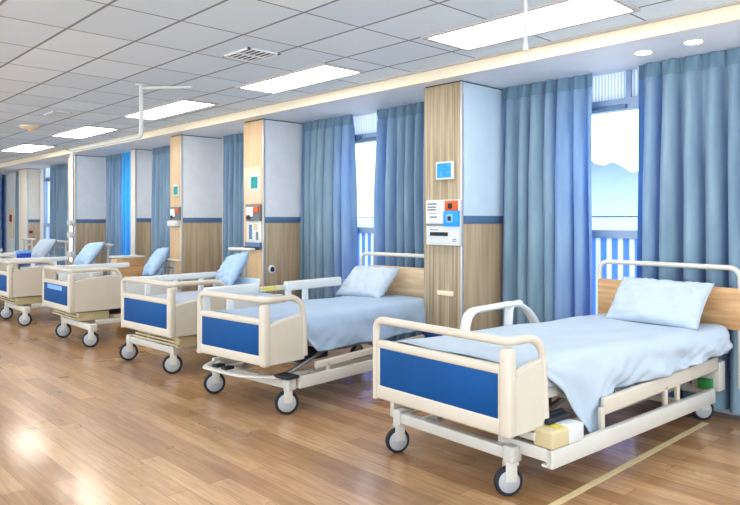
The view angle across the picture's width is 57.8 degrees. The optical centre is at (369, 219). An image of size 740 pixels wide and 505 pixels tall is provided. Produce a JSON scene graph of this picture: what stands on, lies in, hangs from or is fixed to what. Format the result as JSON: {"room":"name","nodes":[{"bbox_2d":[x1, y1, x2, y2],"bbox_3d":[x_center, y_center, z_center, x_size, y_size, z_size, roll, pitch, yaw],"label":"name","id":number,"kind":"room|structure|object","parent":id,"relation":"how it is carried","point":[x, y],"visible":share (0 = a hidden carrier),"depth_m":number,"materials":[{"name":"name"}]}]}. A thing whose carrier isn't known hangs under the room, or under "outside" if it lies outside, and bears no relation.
{"room":"hospital room","nodes":[
{"label":"hospital room","id":0,"kind":"room"},
{"bbox_2d":[19,168,39,249],"bbox_3d":[-8.725,0.102,17.153,0.310,2.796,0.680,0,0,-43],"label":"pillar","id":1,"kind":"structure","parent":0,"point":[29,179],"depth_m":16.94,"materials":[{"name":"beige paint"}]},
{"bbox_2d":[68,155,105,275],"bbox_3d":[-5.745,0.102,13.703,0.710,2.796,0.390,0,0,-43],"label":"pillar","id":2,"kind":"structure","parent":0,"point":[89,171],"depth_m":13.53,"materials":[{"name":"white paint"}]},
{"bbox_2d":[131,149,151,267],"bbox_3d":[-4.220,0.102,12.364,0.330,2.796,0.190,0,0,-43],"label":"pillar","id":3,"kind":"structure","parent":0,"point":[141,159],"depth_m":12.29,"materials":[{"name":"paint"}]},
{"bbox_2d":[170,134,221,291],"bbox_3d":[-2.722,0.102,10.498,0.710,2.796,0.360,0,0,-43],"label":"pillar","id":4,"kind":"structure","parent":0,"point":[195,161],"depth_m":10.33,"materials":[{"name":"white paint"}]},
{"bbox_2d":[167,221,179,226],"bbox_3d":[-2.996,0.055,10.214,0.082,0.090,0.270,0,0,-43],"label":"dispenser","id":5,"kind":"object","parent":4,"relation":"attached to","point":[169,223],"visible":1,"depth_m":10.14,"materials":[{"name":"white plastic"}]},
{"bbox_2d":[170,207,180,219],"bbox_3d":[-2.975,-0.100,10.212,0.050,0.200,0.290,0,0,-43],"label":"panel","id":6,"kind":"object","parent":4,"relation":"attached to","point":[175,212],"visible":1,"depth_m":10.17,"materials":[{"name":"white plastic"}]},
{"bbox_2d":[173,184,178,196],"bbox_3d":[-2.963,-0.450,10.224,0.015,0.178,0.170,0,0,-43],"label":"wall sign","id":7,"kind":"object","parent":4,"relation":"attached to","point":[175,187],"visible":1,"depth_m":10.21,"materials":[{"name":"white plastic"}]},
{"bbox_2d":[244,119,302,302],"bbox_3d":[-1.260,0.102,8.949,0.710,2.796,0.460,0,0,-43],"label":"pillar","id":8,"kind":"structure","parent":0,"point":[275,146],"depth_m":8.73,"materials":[{"name":"white paint"}]},
{"bbox_2d":[244,242,261,249],"bbox_3d":[-1.515,0.335,8.666,0.052,0.090,0.335,0,0,-43],"label":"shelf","id":9,"kind":"object","parent":8,"relation":"attached to","point":[258,246],"visible":0.79,"depth_m":8.63,"materials":[{"name":"blue plastic"}]},
{"bbox_2d":[244,166,261,203],"bbox_3d":[-1.522,-0.450,8.703,0.008,0.480,0.400,0,0,-43],"label":"access panel","id":10,"kind":"object","parent":8,"relation":"attached to","point":[250,197],"visible":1,"depth_m":8.72,"materials":[{"name":"laminate"}]},
{"bbox_2d":[246,204,261,220],"bbox_3d":[-1.514,-0.095,8.663,0.050,0.210,0.330,0,0,-43],"label":"panel","id":11,"kind":"object","parent":8,"relation":"attached to","point":[253,212],"visible":1,"depth_m":8.62,"materials":[{"name":"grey plastic"}]},
{"bbox_2d":[250,174,258,190],"bbox_3d":[-1.494,-0.485,8.668,0.015,0.220,0.210,0,0,-43],"label":"wall sign","id":12,"kind":"object","parent":8,"relation":"attached to","point":[254,178],"visible":1,"depth_m":8.65,"materials":[{"name":"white plastic"}]},
{"bbox_2d":[247,221,261,242],"bbox_3d":[-1.502,0.152,8.677,0.014,0.275,0.335,0,0,-43],"label":"card","id":13,"kind":"object","parent":8,"relation":"attached to","point":[254,228],"visible":1,"depth_m":8.66,"materials":[{"name":"white plastic"}]},
{"bbox_2d":[249,225,251,238],"bbox_3d":[-1.556,0.155,8.726,0.003,0.190,0.070,0,0,-43],"label":"picture","id":14,"kind":"object","parent":13,"relation":"attached to","point":[250,226],"depth_m":8.73,"materials":[{"name":"paper"}]},
{"bbox_2d":[268,265,275,273],"bbox_3d":[-1.260,0.635,8.622,0.110,0.110,0.026,0,0,-43],"label":"socket","id":15,"kind":"object","parent":8,"relation":"attached to","point":[271,269],"visible":1,"depth_m":8.61,"materials":[{"name":"plastic"}]},
{"bbox_2d":[0,0,736,161],"bbox_3d":[-6.927,-1.454,8.450,7.920,0.100,26.200,0,0,-43],"label":"ceiling","id":16,"kind":"structure","parent":0,"point":[86,59],"depth_m":5.48,"materials":[{"name":"white tile"}]},
{"bbox_2d":[0,155,17,158],"bbox_3d":[-8.091,-1.397,14.914,0.240,0.013,0.800,0,0,-43],"label":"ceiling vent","id":17,"kind":"object","parent":16,"relation":"in","point":[5,156],"visible":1,"depth_m":14.91,"materials":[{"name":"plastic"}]},
{"bbox_2d":[0,143,56,152],"bbox_3d":[-6.694,-1.395,13.069,0.600,0.018,1.600,0,0,-43],"label":"recessed light","id":18,"kind":"object","parent":16,"relation":"in","point":[25,148],"visible":1,"depth_m":13.06,"materials":[{"name":"white plastic"}]},
{"bbox_2d":[2,145,49,151],"bbox_3d":[-6.694,-1.398,13.069,0.530,0.008,1.530,0,0,-43],"label":"diffuser","id":19,"kind":"object","parent":18,"relation":"attached to","point":[17,148],"depth_m":13.06,"materials":[{"name":"white plastic"}]},
{"bbox_2d":[19,125,39,130],"bbox_3d":[-5.078,-1.371,10.002,0.280,0.065,0.280,0,0,-43],"label":"smoke detector","id":20,"kind":"object","parent":16,"relation":"attached to","point":[27,127],"visible":1,"depth_m":9.92,"materials":[{"name":"beige plastic"}]},
{"bbox_2d":[43,111,71,116],"bbox_3d":[-4.122,-1.397,8.828,0.220,0.013,0.440,0,0,-43],"label":"ceiling vent","id":21,"kind":"object","parent":16,"relation":"in","point":[52,113],"visible":1,"depth_m":8.80,"materials":[{"name":"white plastic"}]},
{"bbox_2d":[49,125,120,138],"bbox_3d":[-4.563,-1.395,10.680,0.540,0.018,1.600,0,0,-43],"label":"recessed light","id":22,"kind":"object","parent":16,"relation":"in","point":[85,131],"visible":1,"depth_m":10.61,"materials":[{"name":"white plastic"}]},
{"bbox_2d":[54,127,115,137],"bbox_3d":[-4.563,-1.398,10.680,0.470,0.008,1.530,0,0,-43],"label":"diffuser","id":23,"kind":"object","parent":22,"relation":"attached to","point":[79,132],"depth_m":10.67,"materials":[{"name":"white plastic"}]},
{"bbox_2d":[63,84,191,151],"bbox_3d":[-2.957,-1.125,7.563,2.564,0.557,0.364,0,0,37],"label":"rail","id":24,"kind":"object","parent":16,"relation":"hanging from","point":[141,86],"visible":1,"depth_m":6.96,"materials":[{"name":"white plastic"}]},
{"bbox_2d":[67,152,75,261],"bbox_3d":[-3.717,-0.165,8.355,0.070,1.370,0.184,0,0,-43],"label":"pole","id":25,"kind":"object","parent":24,"relation":"hanging from","point":[71,222],"visible":1,"depth_m":8.33,"materials":[{"name":"metal"}]},
{"bbox_2d":[121,99,218,119],"bbox_3d":[-2.585,-1.395,8.539,0.480,0.018,1.730,0,0,-43],"label":"recessed light","id":26,"kind":"object","parent":16,"relation":"in","point":[181,106],"visible":1,"depth_m":8.45,"materials":[{"name":"white plastic"}]},
{"bbox_2d":[223,47,279,62],"bbox_3d":[-1.009,-1.397,5.689,0.310,0.013,0.400,0,0,-43],"label":"ceiling vent","id":27,"kind":"object","parent":16,"relation":"in","point":[248,54],"visible":1,"depth_m":5.67,"materials":[{"name":"white plastic"}]},
{"bbox_2d":[235,63,364,93],"bbox_3d":[-0.733,-1.395,6.678,0.500,0.018,1.480,0,0,-43],"label":"recessed light","id":28,"kind":"object","parent":16,"relation":"in","point":[323,72],"visible":1,"depth_m":6.60,"materials":[{"name":"white plastic"}]},
{"bbox_2d":[522,0,527,50],"bbox_3d":[0.882,-1.182,3.801,0.100,0.444,0.100,0,0,-43],"label":"hanging rod","id":29,"kind":"object","parent":16,"relation":"hanging from","point":[525,43],"visible":1,"depth_m":3.79,"materials":[{"name":"white plastic"}]},
{"bbox_2d":[421,0,640,50],"bbox_3d":[1.094,-1.395,4.786,0.560,0.018,1.460,0,0,-43],"label":"recessed light","id":30,"kind":"object","parent":16,"relation":"in","point":[555,15],"visible":0.99,"depth_m":4.73,"materials":[{"name":"white plastic"}]},
{"bbox_2d":[0,296,739,504],"bbox_3d":[-6.542,1.550,8.814,8.980,0.100,26.200,0,0,-43],"label":"floor","id":31,"kind":"structure","parent":0,"point":[80,424],"depth_m":4.44,"materials":[{"name":"brown wood"}]},
{"bbox_2d":[0,238,35,257],"bbox_3d":[-7.694,0.940,13.490,1.312,1.120,1.696,0,0,36],"label":"hospital bed","id":32,"kind":"object","parent":31,"relation":"on","point":[23,239],"visible":0.1,"depth_m":14.00,"materials":[{"name":"white plastic"}]},
{"bbox_2d":[0,240,68,295],"bbox_3d":[-6.289,0.940,11.928,1.312,1.120,1.696,0,0,36],"label":"hospital bed","id":33,"kind":"object","parent":31,"relation":"on","point":[3,267],"visible":0.06,"depth_m":11.83,"materials":[{"name":"white plastic"}]},
{"bbox_2d":[18,263,49,269],"bbox_3d":[-6.365,0.865,11.868,1.190,0.146,0.900,0,0,-43],"label":"mattress","id":34,"kind":"object","parent":33,"relation":"on","point":[36,264],"visible":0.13,"depth_m":11.79,"materials":[{"name":"white fabric"}]},
{"bbox_2d":[16,250,31,264],"bbox_3d":[-5.994,0.650,11.599,0.200,0.250,0.220,0,0,-43],"label":"storage box","id":35,"kind":"object","parent":34,"relation":"on","point":[20,253],"visible":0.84,"depth_m":11.53,"materials":[{"name":"blue plastic"}]},
{"bbox_2d":[31,239,56,257],"bbox_3d":[-5.963,0.528,12.178,0.325,0.378,0.705,0,0,-44],"label":"pillow","id":36,"kind":"object","parent":34,"relation":"on","point":[43,247],"visible":0.79,"depth_m":12.00,"materials":[{"name":"fabric"}]},
{"bbox_2d":[0,243,112,325],"bbox_3d":[-4.925,0.940,10.410,1.312,1.120,1.696,0,0,36],"label":"hospital bed","id":37,"kind":"object","parent":31,"relation":"on","point":[25,285],"visible":0.54,"depth_m":9.76,"materials":[{"name":"beige plastic"}]},
{"bbox_2d":[42,258,180,346],"bbox_3d":[-3.363,1.020,8.826,1.331,0.960,1.664,0,0,35],"label":"hospital bed","id":38,"kind":"object","parent":31,"relation":"on","point":[89,300],"visible":0.61,"depth_m":8.27,"materials":[{"name":"beige plastic"}]},
{"bbox_2d":[60,276,138,283],"bbox_3d":[-3.427,0.865,8.783,1.190,0.146,0.900,0,0,-43],"label":"mattress","id":39,"kind":"object","parent":38,"relation":"on","point":[128,276],"visible":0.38,"depth_m":8.84,"materials":[{"name":"white fabric"}]},
{"bbox_2d":[142,247,168,275],"bbox_3d":[-2.952,0.580,9.204,0.314,0.426,0.622,0,0,-32],"label":"pillow","id":40,"kind":"object","parent":39,"relation":"on","point":[158,258],"visible":0.99,"depth_m":9.00,"materials":[{"name":"blue fabric"}]},
{"bbox_2d":[109,255,144,315],"bbox_3d":[-3.679,1.020,10.140,0.435,0.960,0.300,0,0,-43],"label":"base cabinet","id":41,"kind":"object","parent":31,"relation":"on","point":[135,268],"visible":0.26,"depth_m":10.05,"materials":[{"name":"brown wood"}]},
{"bbox_2d":[119,247,282,373],"bbox_3d":[-1.724,0.915,7.187,1.379,1.170,1.550,0,0,44],"label":"hospital bed","id":42,"kind":"object","parent":31,"relation":"on","point":[163,319],"visible":0.56,"depth_m":6.61,"materials":[{"name":"beige plastic"}]},
{"bbox_2d":[145,290,271,303],"bbox_3d":[-1.768,0.865,7.096,0.900,0.146,1.190,0,0,44],"label":"mattress","id":43,"kind":"object","parent":42,"relation":"on","point":[181,297],"visible":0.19,"depth_m":7.03,"materials":[{"name":"white fabric"}]},
{"bbox_2d":[212,251,248,286],"bbox_3d":[-1.603,0.580,7.672,0.298,0.461,0.705,0,0,-29],"label":"pillow","id":44,"kind":"object","parent":43,"relation":"on","point":[231,268],"visible":0.84,"depth_m":7.46,"materials":[{"name":"fabric"}]},
{"bbox_2d":[197,252,423,414],"bbox_3d":[-0.426,0.920,6.117,1.140,1.160,2.185,0,0,42],"label":"hospital bed","id":45,"kind":"object","parent":31,"relation":"on","point":[239,342],"visible":0.75,"depth_m":5.40,"materials":[{"name":"white enamel"},{"name":"cream plastic"},{"name":"blue laminate"}]},
{"bbox_2d":[373,259,739,495],"bbox_3d":[1.359,0.916,4.588,2.524,1.167,1.355,0,0,-40],"label":"hospital bed","id":46,"kind":"object","parent":31,"relation":"on","point":[501,399],"visible":0.85,"depth_m":3.87,"materials":[{"name":"beige plastic"}]},
{"bbox_2d":[407,344,683,387],"bbox_3d":[1.363,0.865,4.542,2.387,0.146,0.927,0,0,-36],"label":"mattress","id":47,"kind":"object","parent":46,"relation":"on","point":[551,384],"visible":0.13,"depth_m":3.83,"materials":[{"name":"white fabric"}]},
{"bbox_2d":[396,313,732,432],"bbox_3d":[1.381,1.015,4.554,2.340,0.514,1.052,0,0,-36],"label":"sheet","id":48,"kind":"object","parent":47,"relation":"on","point":[589,357],"visible":0.77,"depth_m":4.21,"materials":[{"name":"fabric"}]},
{"bbox_2d":[605,277,714,329],"bbox_3d":[2.164,0.614,5.039,0.316,0.333,0.722,0,0,-41],"label":"pillow","id":49,"kind":"object","parent":48,"relation":"on","point":[664,302],"visible":1,"depth_m":4.95,"materials":[{"name":"blue fabric"}]},
{"bbox_2d":[548,422,708,504],"bbox_3d":[1.169,1.499,3.715,3.600,0.002,0.044,0,0,-43],"label":"tape","id":50,"kind":"object","parent":31,"relation":"on","point":[615,471],"visible":1,"depth_m":4.05,"materials":[{"name":"beige plastic"}]},
{"bbox_2d":[0,20,739,174],"bbox_3d":[-3.664,-1.400,11.528,1.068,0.208,26.200,0,0,-43],"label":"soffit","id":51,"kind":"structure","parent":0,"point":[619,58],"depth_m":6.05,"materials":[{"name":"paint"}]},
{"bbox_2d":[0,175,1,252],"bbox_3d":[-10.986,0.074,19.622,0.098,2.731,1.609,0,0,-43],"label":"window curtain","id":52,"kind":"object","parent":51,"relation":"hanging from","point":[0,175],"visible":0.82,"depth_m":19.18,"materials":[{"name":"fabric"}]},
{"bbox_2d":[15,172,18,250],"bbox_3d":[-9.259,0.074,17.769,0.106,2.731,0.986,0,0,-43],"label":"window curtain","id":53,"kind":"object","parent":51,"relation":"hanging from","point":[17,173],"visible":0.28,"depth_m":17.88,"materials":[{"name":"fabric"}]},
{"bbox_2d":[49,163,67,264],"bbox_3d":[-7.255,0.074,15.650,0.113,2.731,1.311,0,0,-43],"label":"window curtain","id":54,"kind":"object","parent":51,"relation":"hanging from","point":[58,216],"visible":0.66,"depth_m":15.60,"materials":[{"name":"blue fabric"}]},
{"bbox_2d":[106,153,121,274],"bbox_3d":[-5.074,0.074,13.239,0.107,2.731,0.810,0,0,-43],"label":"window curtain","id":55,"kind":"object","parent":51,"relation":"hanging from","point":[113,162],"visible":0.81,"depth_m":13.18,"materials":[{"name":"blue fabric"}]},
{"bbox_2d":[121,152,130,254],"bbox_3d":[-4.554,0.074,12.697,0.115,2.731,0.759,0,0,-43],"label":"window curtain","id":56,"kind":"object","parent":51,"relation":"hanging from","point":[126,157],"visible":0.41,"depth_m":12.75,"materials":[{"name":"blue fabric"}]},
{"bbox_2d":[151,146,169,274],"bbox_3d":[-3.666,0.074,11.850,0.114,2.731,0.861,0,0,-43],"label":"window curtain","id":57,"kind":"object","parent":51,"relation":"hanging from","point":[160,196],"visible":0.56,"depth_m":11.86,"materials":[{"name":"blue fabric"}]},
{"bbox_2d":[223,133,243,284],"bbox_3d":[-2.041,0.074,10.120,0.109,2.731,0.716,0,0,-43],"label":"window curtain","id":58,"kind":"object","parent":51,"relation":"hanging from","point":[233,145],"visible":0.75,"depth_m":10.15,"materials":[{"name":"blue fabric"}]},
{"bbox_2d":[299,115,357,299],"bbox_3d":[-0.547,0.074,8.558,0.198,2.731,1.035,0,0,-43],"label":"window curtain","id":59,"kind":"object","parent":51,"relation":"hanging from","point":[329,225],"visible":0.74,"depth_m":8.45,"materials":[{"name":"blue fabric"}]},
{"bbox_2d":[0,0,739,167],"bbox_3d":[-4.061,-1.348,11.154,0.024,0.112,26.200,0,0,-43],"label":"trim","id":60,"kind":"structure","parent":51,"relation":"attached to","point":[730,13],"depth_m":5.80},
{"bbox_2d":[373,102,423,340],"bbox_3d":[0.384,0.074,7.554,0.213,2.731,0.958,0,0,-43],"label":"window curtain","id":61,"kind":"object","parent":51,"relation":"hanging from","point":[399,157],"visible":0.61,"depth_m":7.55,"materials":[{"name":"blue fabric"}]},
{"bbox_2d":[501,73,592,325],"bbox_3d":[1.643,0.074,6.228,0.203,2.731,1.006,0,0,-43],"label":"window curtain","id":62,"kind":"object","parent":51,"relation":"hanging from","point":[547,263],"visible":0.78,"depth_m":6.13,"materials":[{"name":"blue fabric"}]},
{"bbox_2d":[632,50,654,55],"bbox_3d":[2.118,-1.293,5.187,0.164,0.006,0.164,0,0,-43],"label":"recessed light","id":63,"kind":"object","parent":51,"relation":"attached to","point":[642,52],"visible":1,"depth_m":5.18,"materials":[{"name":"white plastic"}]},
{"bbox_2d":[634,47,739,413],"bbox_3d":[2.587,0.074,5.219,0.219,2.731,1.055,0,0,-43],"label":"window curtain","id":64,"kind":"object","parent":51,"relation":"hanging from","point":[689,106],"visible":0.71,"depth_m":5.24,"materials":[{"name":"blue fabric"}]},
{"bbox_2d":[681,39,705,44],"bbox_3d":[2.356,-1.293,4.876,0.164,0.006,0.164,0,0,-43],"label":"recessed light","id":65,"kind":"object","parent":51,"relation":"attached to","point":[693,41],"visible":1,"depth_m":4.87,"materials":[{"name":"white plastic"}]},
{"bbox_2d":[1,138,739,415],"bbox_3d":[-3.367,0.102,11.809,0.150,2.796,26.200,0,0,-43],"label":"wall","id":66,"kind":"structure","parent":0,"point":[8,183],"depth_m":18.72,"materials":[{"name":"paint"}]},
{"bbox_2d":[9,207,13,237],"bbox_3d":[-10.005,0.075,18.676,0.080,0.850,0.240,0,0,-43],"label":"wall panel","id":67,"kind":"object","parent":66,"relation":"attached to","point":[11,216],"visible":1,"depth_m":18.61,"materials":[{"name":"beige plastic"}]},
{"bbox_2d":[44,168,49,254],"bbox_3d":[-7.852,-0.023,16.582,0.236,2.546,0.900,0,0,-43],"label":"window","id":68,"kind":"structure","parent":66,"relation":"in","point":[46,171],"depth_m":16.86,"materials":[{"name":"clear glass"}]},
{"bbox_2d":[45,168,49,177],"bbox_3d":[-7.878,-1.175,16.558,0.008,0.231,0.840,0,0,-43],"label":"blind","id":69,"kind":"object","parent":68,"relation":"attached to","point":[47,171],"depth_m":16.74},
{"bbox_2d":[353,113,377,265],"bbox_3d":[0.033,-0.023,8.225,0.236,2.546,0.920,0,0,-43],"label":"window","id":70,"kind":"structure","parent":66,"relation":"in","point":[365,126],"depth_m":8.25,"materials":[{"name":"glass"},{"name":"painted metal"},{"name":"blue-and-white striped fabric"}]},
{"bbox_2d":[353,113,377,134],"bbox_3d":[0.006,-1.175,8.200,0.008,0.231,0.860,0,0,-43],"label":"blind","id":71,"kind":"object","parent":70,"relation":"attached to","point":[366,124],"depth_m":8.25,"materials":[{"name":"white plastic"}]},
{"bbox_2d":[592,70,638,314],"bbox_3d":[2.133,-0.023,5.999,0.236,2.546,0.920,0,0,-43],"label":"window","id":72,"kind":"structure","parent":66,"relation":"in","point":[618,92],"depth_m":5.91,"materials":[{"name":"glass"},{"name":"painted metal"},{"name":"blue-and-white striped fabric"}]},
{"bbox_2d":[592,70,638,101],"bbox_3d":[2.106,-1.175,5.974,0.008,0.231,0.860,0,0,-43],"label":"blind","id":73,"kind":"object","parent":72,"relation":"attached to","point":[618,87],"depth_m":5.90,"materials":[{"name":"white plastic"}]},
{"bbox_2d":[422,80,503,337],"bbox_3d":[0.933,0.102,6.601,0.744,2.796,0.474,0,0,-43],"label":"pillar","id":74,"kind":"structure","parent":0,"point":[464,121],"depth_m":6.39,"materials":[{"name":"brown wood"}]},
{"bbox_2d":[426,199,461,245],"bbox_3d":[0.687,0.025,6.306,0.084,0.430,0.415,0,0,-43],"label":"control panel","id":75,"kind":"object","parent":74,"relation":"attached to","point":[443,217],"visible":1,"depth_m":6.27,"materials":[{"name":"white plastic"}]},
{"bbox_2d":[446,214,452,222],"bbox_3d":[0.736,-0.015,6.205,0.008,0.080,0.080,0,0,-43],"label":"socket","id":76,"kind":"object","parent":75,"relation":"attached to","point":[449,217],"depth_m":6.20,"materials":[{"name":"plastic"}]},
{"bbox_2d":[436,161,453,179],"bbox_3d":[0.706,-0.465,6.321,0.035,0.170,0.210,0,0,-43],"label":"display unit","id":77,"kind":"object","parent":74,"relation":"attached to","point":[444,170],"visible":1,"depth_m":6.30,"materials":[{"name":"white plastic"}]},
{"bbox_2d":[437,290,453,295],"bbox_3d":[0.712,0.692,6.325,0.020,0.044,0.190,0,0,-43],"label":"wall plate","id":78,"kind":"object","parent":74,"relation":"attached to","point":[439,292],"visible":1,"depth_m":6.31,"materials":[{"name":"beige plastic"}]},
{"bbox_3d":[-0.404,0.865,6.127,0.780,0.146,2.010,0,0,42],"label":"mattress","id":79,"kind":"object","parent":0,"visible":0},
{"bbox_2d":[215,294,425,351],"bbox_3d":[-0.386,0.919,6.125,0.890,0.324,1.980,0,0,42],"label":"sheet","id":80,"kind":"object","parent":79,"relation":"on","point":[342,321],"visible":0.88,"depth_m":5.86,"materials":[{"name":"blue fabric"}]},
{"bbox_2d":[335,266,399,297],"bbox_3d":[-0.029,0.630,6.819,0.620,0.323,0.341,0,0,45],"label":"pillow","id":81,"kind":"object","parent":80,"relation":"on","point":[364,281],"visible":0.94,"depth_m":6.71,"materials":[{"name":"fabric"}]},
{"bbox_3d":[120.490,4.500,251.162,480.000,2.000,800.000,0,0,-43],"label":"lowland","id":82,"kind":"structure","parent":0,"visible":0},
{"bbox_2d":[357,160,637,229],"bbox_3d":[49.531,-5.983,171.910,72.000,18.966,198.180,0,0,-43],"label":"mountain ridge","id":83,"kind":"object","parent":82,"relation":"on","point":[614,188],"visible":0.09,"depth_m":142.72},
{"bbox_3d":[-5.001,0.865,10.350,1.190,0.146,0.900,0,0,-43],"label":"mattress","id":84,"kind":"object","parent":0,"visible":0},
{"bbox_2d":[73,242,104,264],"bbox_3d":[-4.525,0.550,10.772,0.321,0.415,0.780,0,0,-40],"label":"pillow","id":85,"kind":"object","parent":84,"relation":"on","point":[90,251],"visible":0.94,"depth_m":10.57,"materials":[{"name":"fabric"}]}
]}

